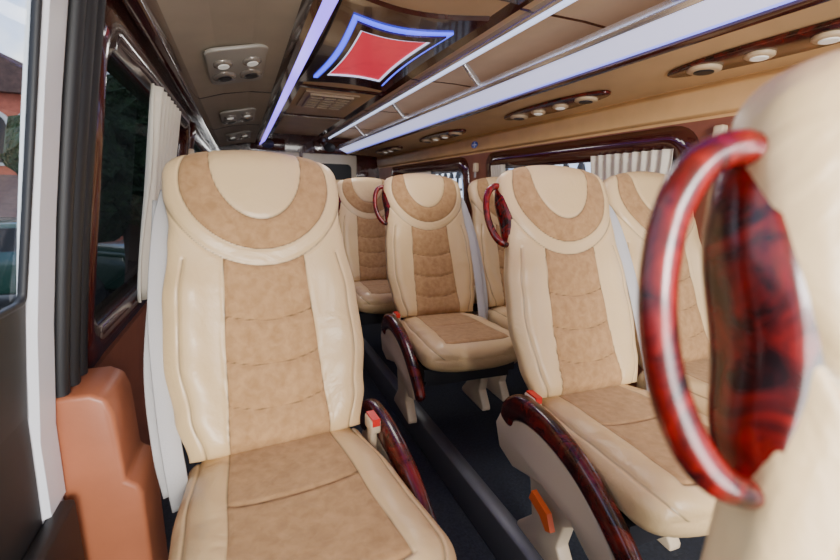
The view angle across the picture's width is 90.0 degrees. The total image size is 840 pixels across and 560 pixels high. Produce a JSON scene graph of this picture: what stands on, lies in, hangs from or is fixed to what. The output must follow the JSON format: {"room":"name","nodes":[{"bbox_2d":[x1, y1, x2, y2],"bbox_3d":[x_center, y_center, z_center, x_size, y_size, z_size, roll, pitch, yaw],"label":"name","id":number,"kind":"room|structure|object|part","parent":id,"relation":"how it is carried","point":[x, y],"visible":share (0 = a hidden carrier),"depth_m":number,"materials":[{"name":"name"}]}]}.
{"room":"vehicle interior","nodes":[
{"label":"vehicle interior","id":0,"kind":"room"},
{"bbox_2d":[0,0,214,559],"bbox_3d":[-1.052,-0.162,1.788,0.212,1.950,7.300,-4,13,-22],"label":"wall","id":1,"kind":"structure","parent":0,"point":[21,519],"depth_m":0.69,"materials":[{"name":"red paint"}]},
{"bbox_2d":[0,0,42,318],"bbox_3d":[-0.305,-0.186,-0.021,0.140,0.749,1.479,-4,13,-22],"label":"window","id":2,"kind":"structure","parent":1,"relation":"in","point":[36,5],"depth_m":0.66,"materials":[{"name":"black rubber"}]},
{"bbox_2d":[26,0,67,519],"bbox_3d":[-0.616,-0.136,0.721,0.172,1.150,0.086,-4,13,-22],"label":"trim","id":3,"kind":"structure","parent":1,"relation":"attached to","point":[41,281],"depth_m":0.72,"materials":[{"name":"white paint"}]},
{"bbox_2d":[22,499,84,559],"bbox_3d":[-0.405,0.797,0.181,0.035,0.450,1.530,-4,13,-22],"label":"trim","id":4,"kind":"structure","parent":1,"relation":"attached to","point":[59,536],"depth_m":0.77,"materials":[{"name":"black plastic"}]},
{"bbox_2d":[54,0,86,397],"bbox_3d":[-0.646,0.094,0.832,0.179,1.553,0.030,-4,13,-22],"label":"trim","id":5,"kind":"structure","parent":1,"relation":"attached to","point":[76,11],"depth_m":0.77,"materials":[{"name":"black rubber"}]},
{"bbox_2d":[70,0,97,386],"bbox_3d":[-0.665,0.085,0.875,0.184,1.553,0.036,-4,13,-22],"label":"trim","id":6,"kind":"structure","parent":1,"relation":"attached to","point":[92,5],"depth_m":0.81,"materials":[{"name":"black rubber"}]},
{"bbox_2d":[80,0,105,375],"bbox_3d":[-0.686,0.074,0.924,0.181,1.553,0.032,-4,13,-22],"label":"trim","id":7,"kind":"structure","parent":1,"relation":"attached to","point":[101,3],"depth_m":0.86,"materials":[{"name":"black rubber"}]},
{"bbox_2d":[55,366,167,559],"bbox_3d":[-0.694,0.528,0.970,0.138,0.645,0.160,-4,13,-22],"label":"armrest","id":8,"kind":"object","parent":1,"relation":"attached to","point":[110,476],"depth_m":0.89,"materials":[{"name":"brown plastic"}]},
{"bbox_2d":[88,0,189,368],"bbox_3d":[-1.046,-0.336,1.620,0.204,0.839,1.679,-4,13,-22],"label":"window","id":9,"kind":"structure","parent":1,"relation":"in","point":[128,69],"depth_m":1.22,"materials":[{"name":"black glass"}]},
{"bbox_3d":[-1.062,-0.335,1.613,0.112,0.730,1.570,-4,13,-22],"label":"glass","id":10,"kind":"part","parent":9,"relation":"part of","materials":[{"name":"black glass"}]},
{"bbox_2d":[137,83,180,302],"bbox_3d":[-0.960,-0.312,1.561,0.133,0.680,0.522,-4,13,-22],"label":"curtain","id":11,"kind":"object","parent":9,"relation":"hanging from","point":[164,118],"visible":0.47,"depth_m":1.39,"materials":[{"name":"beige fabric"}]},
{"bbox_2d":[120,0,220,150],"bbox_3d":[-0.983,-0.837,1.672,0.088,0.098,7.300,-4,13,-22],"label":"trim","id":12,"kind":"structure","parent":1,"relation":"attached to","point":[147,15],"depth_m":1.37,"materials":[{"name":"red paint"}]},
{"bbox_2d":[189,122,213,152],"bbox_3d":[-1.866,-0.748,3.531,0.204,0.839,2.199,-4,13,-22],"label":"window","id":13,"kind":"structure","parent":1,"relation":"in","point":[198,142],"depth_m":2.89,"materials":[{"name":"glass"}]},
{"bbox_2d":[200,91,271,98],"bbox_3d":[-1.047,-1.048,2.375,0.395,0.092,0.008,-4,13,-22],"label":"trim","id":14,"kind":"structure","parent":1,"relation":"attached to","point":[248,91],"depth_m":2.37,"materials":[{"name":"black rubber"}]},
{"bbox_2d":[221,133,379,178],"bbox_3d":[-1.491,-0.951,5.506,2.420,1.970,0.050,-4,13,-22],"label":"wall","id":15,"kind":"structure","parent":0,"point":[366,165],"depth_m":5.34,"materials":[{"name":"red paint"}]},
{"bbox_2d":[250,138,284,150],"bbox_3d":[-1.857,-1.661,5.126,0.400,0.140,0.075,-4,13,-22],"label":"speaker","id":16,"kind":"object","parent":15,"relation":"attached to","point":[275,144],"visible":0.77,"depth_m":5.12},
{"bbox_2d":[240,149,298,156],"bbox_3d":[-1.861,-0.843,5.318,0.700,1.520,0.045,-4,13,-22],"label":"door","id":17,"kind":"structure","parent":15,"relation":"in","point":[296,154],"depth_m":5.24,"materials":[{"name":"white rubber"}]},
{"bbox_2d":[313,141,344,153],"bbox_3d":[-1.166,-1.706,5.413,0.400,0.140,0.075,-4,13,-22],"label":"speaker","id":18,"kind":"object","parent":15,"relation":"attached to","point":[318,146],"visible":0.86,"depth_m":5.38},
{"bbox_2d":[302,153,356,179],"bbox_3d":[-1.179,-0.887,5.601,0.700,1.520,0.045,-4,13,-22],"label":"door","id":19,"kind":"structure","parent":15,"relation":"in","point":[343,167],"depth_m":5.51,"materials":[{"name":"white plastic"}]},
{"bbox_2d":[157,0,665,146],"bbox_3d":[-0.044,-1.044,2.030,2.400,0.320,7.300,-4,13,-22],"label":"ceiling","id":20,"kind":"structure","parent":0,"point":[292,31],"depth_m":1.80,"materials":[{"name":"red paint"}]},
{"bbox_2d":[203,44,267,84],"bbox_3d":[-0.802,-0.931,1.840,0.235,0.074,0.560,-4,13,-22],"label":"light","id":21,"kind":"object","parent":20,"relation":"attached to","point":[237,63],"visible":1,"depth_m":1.74,"materials":[{"name":"beige plastic"}]},
{"bbox_2d":[219,108,255,124],"bbox_3d":[-1.343,-1.203,3.102,0.235,0.074,0.560,-4,13,-22],"label":"light","id":22,"kind":"object","parent":20,"relation":"attached to","point":[244,114],"visible":0.99,"depth_m":2.99,"materials":[{"name":"beige plastic"}]},
{"bbox_2d":[225,131,251,140],"bbox_3d":[-1.827,-1.446,4.229,0.235,0.074,0.560,-4,13,-22],"label":"light","id":23,"kind":"object","parent":20,"relation":"attached to","point":[234,136],"visible":0.99,"depth_m":4.12,"materials":[{"name":"beige plastic"}]},
{"bbox_2d":[282,113,344,119],"bbox_3d":[-0.980,-1.528,3.909,0.570,0.023,0.040,-4,13,-22],"label":"trim","id":24,"kind":"structure","parent":20,"relation":"attached to","point":[291,114],"depth_m":3.89,"materials":[{"name":"red paint"}]},
{"bbox_2d":[297,90,359,110],"bbox_3d":[-0.718,-1.369,3.224,0.380,0.026,0.540,-4,13,-22],"label":"ceiling vent","id":25,"kind":"object","parent":20,"relation":"in","point":[310,98],"visible":1,"depth_m":3.14,"materials":[{"name":"beige plastic"}]},
{"bbox_2d":[299,84,382,95],"bbox_3d":[-0.531,-1.302,2.864,0.570,0.023,0.040,-4,13,-22],"label":"trim","id":26,"kind":"structure","parent":20,"relation":"attached to","point":[300,85],"depth_m":2.85,"materials":[{"name":"red paint"}]},
{"bbox_2d":[298,0,489,90],"bbox_3d":[-0.245,-1.130,2.136,0.570,0.034,1.320,-4,13,-22],"label":"ceiling light panel","id":27,"kind":"object","parent":20,"relation":"attached to","point":[374,44],"visible":1,"depth_m":1.88,"materials":[{"name":"red paint"}]},
{"bbox_2d":[330,31,425,79],"bbox_3d":[-0.245,-1.128,2.137,0.300,0.014,0.734,-4,13,-22],"label":"diffuser","id":28,"kind":"object","parent":27,"relation":"attached to","point":[369,55],"depth_m":2.08,"materials":[{"name":"red plastic"}]},
{"bbox_3d":[-0.245,-1.124,2.137,0.390,0.022,0.924,-4,13,-22],"label":"wood frame","id":29,"kind":"part","parent":27,"relation":"part of","materials":[{"name":"red paint"}]},
{"bbox_2d":[501,0,525,4],"bbox_3d":[0.103,-0.983,1.385,0.570,0.023,0.040,-4,13,-22],"label":"trim","id":30,"kind":"structure","parent":20,"relation":"attached to","point":[518,2],"depth_m":1.49,"materials":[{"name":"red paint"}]},
{"bbox_2d":[160,323,706,559],"bbox_3d":[-0.138,0.668,2.359,2.310,0.170,7.300,-4,13,-22],"label":"floor","id":31,"kind":"structure","parent":0,"point":[473,432],"depth_m":1.71,"materials":[{"name":"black carpet"}]},
{"bbox_2d":[143,150,456,559],"bbox_3d":[-0.291,0.285,0.930,0.590,1.154,0.844,-5,13,-26],"label":"passenger seat","id":32,"kind":"object","parent":31,"relation":"on","point":[254,345],"visible":1,"depth_m":1.00,"materials":[{"name":"beige leather"}]},
{"bbox_3d":[-0.399,0.028,1.093,0.480,0.720,0.348,-5,13,-26],"label":"backrest","id":33,"kind":"part","parent":32,"relation":"part of","materials":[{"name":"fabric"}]},
{"bbox_2d":[168,427,456,559],"bbox_3d":[-0.232,0.491,0.828,0.476,0.147,0.520,-5,13,-26],"label":"seat cushion","id":34,"kind":"object","parent":32,"relation":"on","point":[303,493],"depth_m":0.82,"materials":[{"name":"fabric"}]},
{"bbox_3d":[-0.058,0.557,1.085,0.028,0.204,0.526,-5,13,-26],"label":"panel","id":35,"kind":"part","parent":32,"relation":"part of","materials":[{"name":"beige plastic"}]},
{"bbox_3d":[-0.054,0.506,1.064,0.050,0.262,0.568,-5,13,-26],"label":"armrest","id":36,"kind":"part","parent":32,"relation":"part of","materials":[{"name":"brown wood"}]},
{"bbox_2d":[337,177,403,324],"bbox_3d":[-0.269,-0.110,2.838,0.594,1.154,0.833,-3,13,-21],"label":"passenger seat","id":37,"kind":"object","parent":31,"relation":"on","point":[363,235],"visible":0.38,"depth_m":2.93,"materials":[{"name":"beige leather"}]},
{"bbox_3d":[-0.356,-0.369,3.012,0.480,0.720,0.348,-3,13,-21],"label":"backrest","id":38,"kind":"part","parent":37,"relation":"part of","materials":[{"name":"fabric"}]},
{"bbox_2d":[354,279,396,313],"bbox_3d":[-0.224,0.097,2.732,0.476,0.147,0.520,-3,13,-21],"label":"seat cushion","id":39,"kind":"object","parent":37,"relation":"on","point":[374,296],"depth_m":2.49,"materials":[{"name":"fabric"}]},
{"bbox_3d":[-0.247,0.187,2.808,0.430,0.085,0.420,-3,13,-21],"label":"seat frame","id":40,"kind":"part","parent":37,"relation":"part of","materials":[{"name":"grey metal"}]},
{"bbox_2d":[373,173,516,423],"bbox_3d":[0.128,0.064,2.037,0.594,1.154,0.833,-3,12,-20],"label":"passenger seat","id":41,"kind":"object","parent":31,"relation":"on","point":[434,259],"visible":0.92,"depth_m":2.11,"materials":[{"name":"beige leather"}]},
{"bbox_3d":[-0.201,-0.385,2.162,0.080,0.205,0.104,-3,12,-20],"label":"grab handle","id":42,"kind":"part","parent":41,"relation":"part of","materials":[{"name":"red wood"}]},
{"bbox_3d":[-0.169,-0.380,2.182,0.047,0.211,0.109,-3,12,-20],"label":"handle plate","id":43,"kind":"part","parent":41,"relation":"part of","materials":[{"name":"red wood"}]},
{"bbox_3d":[-0.101,0.351,1.929,0.028,0.204,0.526,-3,12,-20],"label":"panel","id":44,"kind":"part","parent":41,"relation":"part of","materials":[{"name":"beige plastic"}]},
{"bbox_3d":[-0.085,0.311,1.872,0.050,0.242,0.568,-3,12,-20],"label":"armrest","id":45,"kind":"part","parent":41,"relation":"part of","materials":[{"name":"brown wood"}]},
{"bbox_3d":[-0.054,0.507,1.985,0.044,0.300,0.338,-3,12,-20],"label":"leg","id":46,"kind":"part","parent":41,"relation":"part of","materials":[{"name":"beige plastic"}]},
{"bbox_3d":[0.045,-0.195,2.212,0.480,0.720,0.348,-3,12,-20],"label":"backrest","id":47,"kind":"part","parent":41,"relation":"part of","materials":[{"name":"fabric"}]},
{"bbox_2d":[400,312,516,371],"bbox_3d":[0.171,0.271,1.929,0.476,0.147,0.520,-3,12,-20],"label":"seat cushion","id":48,"kind":"object","parent":41,"relation":"on","point":[438,341],"depth_m":1.74,"materials":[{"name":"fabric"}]},
{"bbox_3d":[0.148,0.361,2.006,0.430,0.085,0.420,-3,12,-20],"label":"seat frame","id":49,"kind":"part","parent":41,"relation":"part of","materials":[{"name":"grey metal"}]},
{"bbox_3d":[0.308,0.487,2.114,0.044,0.300,0.338,-3,12,-20],"label":"leg","id":50,"kind":"part","parent":41,"relation":"part of","materials":[{"name":"beige plastic"}]},
{"bbox_2d":[466,279,488,314],"bbox_3d":[0.202,-0.150,3.077,0.480,1.154,0.829,-3,13,-21],"label":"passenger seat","id":51,"kind":"object","parent":31,"relation":"on","point":[475,307],"visible":0.02,"depth_m":2.88,"materials":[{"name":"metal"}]},
{"bbox_2d":[474,279,476,303],"bbox_3d":[0.254,0.057,2.972,0.476,0.147,0.520,-3,13,-21],"label":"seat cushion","id":52,"kind":"object","parent":51,"relation":"on","point":[475,297],"depth_m":2.75,"materials":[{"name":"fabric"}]},
{"bbox_3d":[0.230,0.147,3.048,0.430,0.085,0.420,-3,13,-21],"label":"seat frame","id":53,"kind":"part","parent":51,"relation":"part of","materials":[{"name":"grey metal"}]},
{"bbox_2d":[468,177,516,401],"bbox_3d":[0.600,0.026,2.265,0.480,1.154,0.829,-3,13,-21],"label":"passenger seat","id":54,"kind":"object","parent":31,"relation":"on","point":[492,254],"visible":0.23,"depth_m":2.33,"materials":[{"name":"beige leather"}]},
{"bbox_3d":[0.519,-0.233,2.441,0.480,0.720,0.348,-3,13,-21],"label":"backrest","id":55,"kind":"part","parent":54,"relation":"part of","materials":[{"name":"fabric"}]},
{"bbox_2d":[488,305,507,329],"bbox_3d":[0.651,0.233,2.160,0.476,0.147,0.520,-3,13,-21],"label":"seat cushion","id":56,"kind":"object","parent":54,"relation":"on","point":[497,314],"depth_m":2.22,"materials":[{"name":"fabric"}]},
{"bbox_3d":[0.426,0.469,2.213,0.044,0.300,0.338,-3,13,-21],"label":"leg","id":57,"kind":"part","parent":54,"relation":"part of","materials":[{"name":"beige plastic"}]},
{"bbox_2d":[483,165,714,559],"bbox_3d":[0.576,0.239,1.235,0.594,1.154,0.833,-3,12,-20],"label":"passenger seat","id":58,"kind":"object","parent":31,"relation":"on","point":[595,455],"visible":0.84,"depth_m":1.28,"materials":[{"name":"beige leather"}]},
{"bbox_3d":[0.247,-0.210,1.360,0.080,0.205,0.104,-3,12,-20],"label":"grab handle","id":59,"kind":"part","parent":58,"relation":"part of","materials":[{"name":"red wood"}]},
{"bbox_3d":[0.278,-0.205,1.380,0.047,0.211,0.109,-3,12,-20],"label":"handle plate","id":60,"kind":"part","parent":58,"relation":"part of","materials":[{"name":"red wood"}]},
{"bbox_3d":[0.329,0.624,1.135,0.016,0.070,0.100,-3,12,-20],"label":"recline lever","id":61,"kind":"part","parent":58,"relation":"part of","materials":[{"name":"orange plastic"}]},
{"bbox_3d":[0.393,0.682,1.183,0.044,0.300,0.338,-3,12,-20],"label":"leg","id":62,"kind":"part","parent":58,"relation":"part of","materials":[{"name":"beige plastic"}]},
{"bbox_3d":[0.346,0.526,1.127,0.028,0.204,0.526,-3,12,-20],"label":"panel","id":63,"kind":"part","parent":58,"relation":"part of","materials":[{"name":"beige plastic"}]},
{"bbox_3d":[0.492,-0.020,1.410,0.480,0.720,0.348,-3,12,-20],"label":"backrest","id":64,"kind":"part","parent":58,"relation":"part of","materials":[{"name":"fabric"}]},
{"bbox_3d":[0.362,0.487,1.070,0.050,0.242,0.568,-3,12,-20],"label":"armrest","id":65,"kind":"part","parent":58,"relation":"part of","materials":[{"name":"brown wood"}]},
{"bbox_2d":[542,384,714,537],"bbox_3d":[0.618,0.446,1.127,0.476,0.147,0.520,-3,12,-20],"label":"seat cushion","id":66,"kind":"object","parent":58,"relation":"on","point":[615,426],"depth_m":0.99,"materials":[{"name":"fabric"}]},
{"bbox_3d":[0.596,0.536,1.204,0.430,0.085,0.420,-3,12,-20],"label":"seat frame","id":67,"kind":"part","parent":58,"relation":"part of","materials":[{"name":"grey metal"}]},
{"bbox_3d":[0.755,0.663,1.312,0.044,0.300,0.338,-3,12,-20],"label":"leg","id":68,"kind":"part","parent":58,"relation":"part of","materials":[{"name":"beige plastic"}]},
{"bbox_2d":[603,171,707,415],"bbox_3d":[1.030,0.198,1.477,0.480,1.154,0.829,-3,13,-21],"label":"passenger seat","id":69,"kind":"object","parent":31,"relation":"on","point":[631,195],"visible":0.27,"depth_m":1.60,"materials":[{"name":"beige leather"}]},
{"bbox_2d":[636,358,707,415],"bbox_3d":[1.081,0.405,1.373,0.476,0.147,0.520,-3,13,-21],"label":"seat cushion","id":70,"kind":"object","parent":69,"relation":"on","point":[696,369],"depth_m":1.44,"materials":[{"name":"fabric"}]},
{"bbox_2d":[637,50,839,559],"bbox_3d":[0.406,0.473,0.086,0.495,1.156,0.666,-1,12,-9],"label":"passenger seat","id":71,"kind":"object","parent":31,"relation":"on","point":[768,459],"visible":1,"depth_m":0.23,"materials":[{"name":"beige leather"}]},
{"bbox_3d":[0.163,0.021,0.238,0.076,0.209,0.063,2,12,4],"label":"grab handle","id":72,"kind":"part","parent":71,"relation":"part of","materials":[{"name":"red wood"}]},
{"bbox_3d":[0.198,0.026,0.248,0.046,0.216,0.077,0,12,-5],"label":"handle plate","id":73,"kind":"part","parent":71,"relation":"part of","materials":[{"name":"red wood"}]},
{"bbox_3d":[0.392,0.219,0.265,0.463,0.732,0.203,0,12,-5],"label":"backrest","id":74,"kind":"part","parent":71,"relation":"part of","materials":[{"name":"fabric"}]},
{"bbox_2d":[363,337,543,559],"bbox_3d":[-0.137,0.638,2.353,0.070,0.130,7.300,-4,13,-22],"label":"trim","id":75,"kind":"structure","parent":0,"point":[497,527],"depth_m":1.62,"materials":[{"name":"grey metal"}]},
{"bbox_2d":[520,8,604,27],"bbox_3d":[0.706,-1.012,1.693,0.720,0.068,0.012,-4,13,-22],"label":"trim","id":76,"kind":"structure","parent":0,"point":[522,9],"depth_m":1.64,"materials":[{"name":"red paint"}]},
{"bbox_2d":[377,60,808,387],"bbox_3d":[0.861,-0.351,2.568,0.185,1.820,7.300,-4,13,-22],"label":"wall","id":77,"kind":"structure","parent":0,"point":[702,127],"depth_m":2.00,"materials":[{"name":"beige leather"}]},
{"bbox_2d":[391,157,470,215],"bbox_3d":[0.064,-0.880,4.475,0.147,0.702,1.972,-4,13,-22],"label":"window","id":78,"kind":"structure","parent":77,"relation":"in","point":[459,165],"depth_m":3.85,"materials":[{"name":"red paint"}]},
{"bbox_2d":[411,79,470,86],"bbox_3d":[0.280,-1.226,2.685,0.720,0.068,0.012,-4,13,-22],"label":"trim","id":79,"kind":"structure","parent":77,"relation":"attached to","point":[411,79],"depth_m":2.64,"materials":[{"name":"red paint"}]},
{"bbox_2d":[471,141,477,147],"bbox_3d":[0.428,-1.064,3.305,0.005,0.056,0.100,-4,13,-22],"label":"sticker","id":80,"kind":"object","parent":77,"relation":"attached to","point":[474,144],"visible":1,"depth_m":3.30,"materials":[{"name":"blue plastic"}]},
{"bbox_2d":[473,163,478,177],"bbox_3d":[0.449,-0.884,3.386,0.038,0.115,0.040,-4,13,-22],"label":"anchor","id":81,"kind":"object","parent":77,"relation":"attached to","point":[475,165],"visible":1,"depth_m":3.37,"materials":[{"name":"beige plastic"}]},
{"bbox_2d":[326,0,839,156],"bbox_3d":[0.528,-1.032,2.250,0.760,0.229,7.050,-4,13,-22],"label":"luggage rack","id":82,"kind":"object","parent":77,"relation":"attached to","point":[631,58],"visible":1,"depth_m":1.63,"materials":[{"name":"beige plastic"}]},
{"bbox_2d":[375,146,402,153],"bbox_3d":[-0.352,-1.429,4.644,0.163,0.036,0.800,-4,13,-24],"label":"light","id":83,"kind":"object","parent":82,"relation":"attached to","point":[393,148],"visible":1,"depth_m":4.53,"materials":[{"name":"beige plastic"}]},
{"bbox_2d":[419,129,465,142],"bbox_3d":[0.167,-1.169,3.436,0.163,0.036,0.800,-4,13,-24],"label":"light","id":84,"kind":"object","parent":82,"relation":"attached to","point":[443,135],"visible":1,"depth_m":3.34,"materials":[{"name":"beige plastic"}]},
{"bbox_3d":[0.189,-1.106,2.089,0.021,0.033,7.050,-4,13,-22],"label":"ceiling rail","id":85,"kind":"part","parent":82,"relation":"part of","materials":[{"name":"silver metal"}]},
{"bbox_3d":[0.221,-1.105,2.103,0.019,0.038,7.050,-4,13,-22],"label":"ceiling rail","id":86,"kind":"part","parent":82,"relation":"part of","materials":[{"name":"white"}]},
{"bbox_2d":[504,90,610,119],"bbox_3d":[0.685,-0.908,2.228,0.163,0.036,0.800,-4,13,-24],"label":"light","id":87,"kind":"object","parent":82,"relation":"attached to","point":[572,101],"visible":1,"depth_m":2.13,"materials":[{"name":"beige plastic"}]},
{"bbox_2d":[667,18,839,77],"bbox_3d":[1.107,-0.696,1.246,0.163,0.036,0.800,-4,13,-24],"label":"light","id":88,"kind":"object","parent":82,"relation":"attached to","point":[827,33],"visible":1,"depth_m":1.29,"materials":[{"name":"beige plastic"}]},
{"bbox_2d":[377,63,801,167],"bbox_3d":[0.813,-0.889,2.459,0.040,0.120,7.150,-4,13,-22],"label":"trim","id":89,"kind":"structure","parent":77,"relation":"attached to","point":[727,96],"depth_m":2.04,"materials":[{"name":"beige plastic"}]},
{"bbox_2d":[486,126,698,217],"bbox_3d":[0.880,-0.469,2.573,0.147,0.702,1.672,-4,13,-22],"label":"window","id":90,"kind":"structure","parent":77,"relation":"in","point":[680,139],"depth_m":2.23,"materials":[{"name":"red paint"}]},
{"bbox_2d":[491,165,504,176],"bbox_3d":[0.586,-0.515,3.135,0.088,0.660,0.162,-4,13,-22],"label":"curtain","id":91,"kind":"object","parent":90,"relation":"hanging from","point":[496,170],"visible":0.09,"depth_m":3.06,"materials":[{"name":"beige fabric"}]},
{"bbox_2d":[591,149,672,180],"bbox_3d":[1.026,-0.294,2.112,0.088,0.660,0.472,-4,13,-22],"label":"curtain","id":92,"kind":"object","parent":90,"relation":"hanging from","point":[606,166],"visible":0.19,"depth_m":2.01,"materials":[{"name":"beige fabric"}]},
{"bbox_2d":[712,124,727,134],"bbox_3d":[1.185,-0.553,1.665,0.038,0.115,0.040,-4,13,-22],"label":"anchor","id":93,"kind":"object","parent":77,"relation":"attached to","point":[718,128],"visible":0.43,"depth_m":1.64,"materials":[{"name":"beige plastic"}]},
{"label":"outside","id":94,"kind":"structure","parent":0,"visible":0},
{"bbox_2d":[0,295,15,309],"bbox_3d":[-3.908,-0.011,9.414,80.000,0.050,80.000,-4,13,-22],"label":"ground","id":95,"kind":"structure","parent":94,"point":[5,300],"depth_m":7.23,"materials":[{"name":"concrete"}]},
{"bbox_2d":[0,218,16,294],"bbox_3d":[-6.866,-0.261,6.759,4.125,1.400,1.640,-4,13,-22],"label":"car","id":96,"kind":"object","parent":95,"relation":"on","point":[8,226],"visible":0.02,"depth_m":6.20,"materials":[{"name":"green paint"}]},
{"bbox_2d":[0,175,18,217],"bbox_3d":[-10.532,-1.334,9.614,5.300,2.200,3.600,-4,13,-22],"label":"building","id":97,"kind":"structure","parent":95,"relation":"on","point":[8,183],"depth_m":9.52,"materials":[{"name":"stone"}]},
{"bbox_2d":[0,113,20,175],"bbox_3d":[-3.867,-0.936,5.489,2.009,3.404,1.838,-4,13,-22],"label":"tree","id":98,"kind":"object","parent":95,"relation":"on","point":[9,157],"visible":0.02,"depth_m":4.42,"materials":[{"name":"green plant"}]},
{"bbox_2d":[0,53,22,174],"bbox_3d":[-14.813,-4.644,14.828,7.800,6.400,6.600,-4,13,-22],"label":"house","id":99,"kind":"structure","parent":95,"relation":"on","point":[11,70],"depth_m":12.36,"materials":[{"name":"stone"}]},
{"bbox_3d":[-12.611,-4.213,12.466,0.600,1.400,0.030,-4,13,-22],"label":"pane","id":100,"kind":"part","parent":99,"relation":"part of","materials":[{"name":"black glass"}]},
{"bbox_2d":[438,163,585,190],"bbox_3d":[0.596,-0.870,7.834,0.080,2.450,10.000,-4,13,-22],"label":"iron fence","id":101,"kind":"object","parent":95,"relation":"on","point":[580,166],"visible":0.05,"depth_m":7.46,"materials":[{"name":"black"}]}
]}

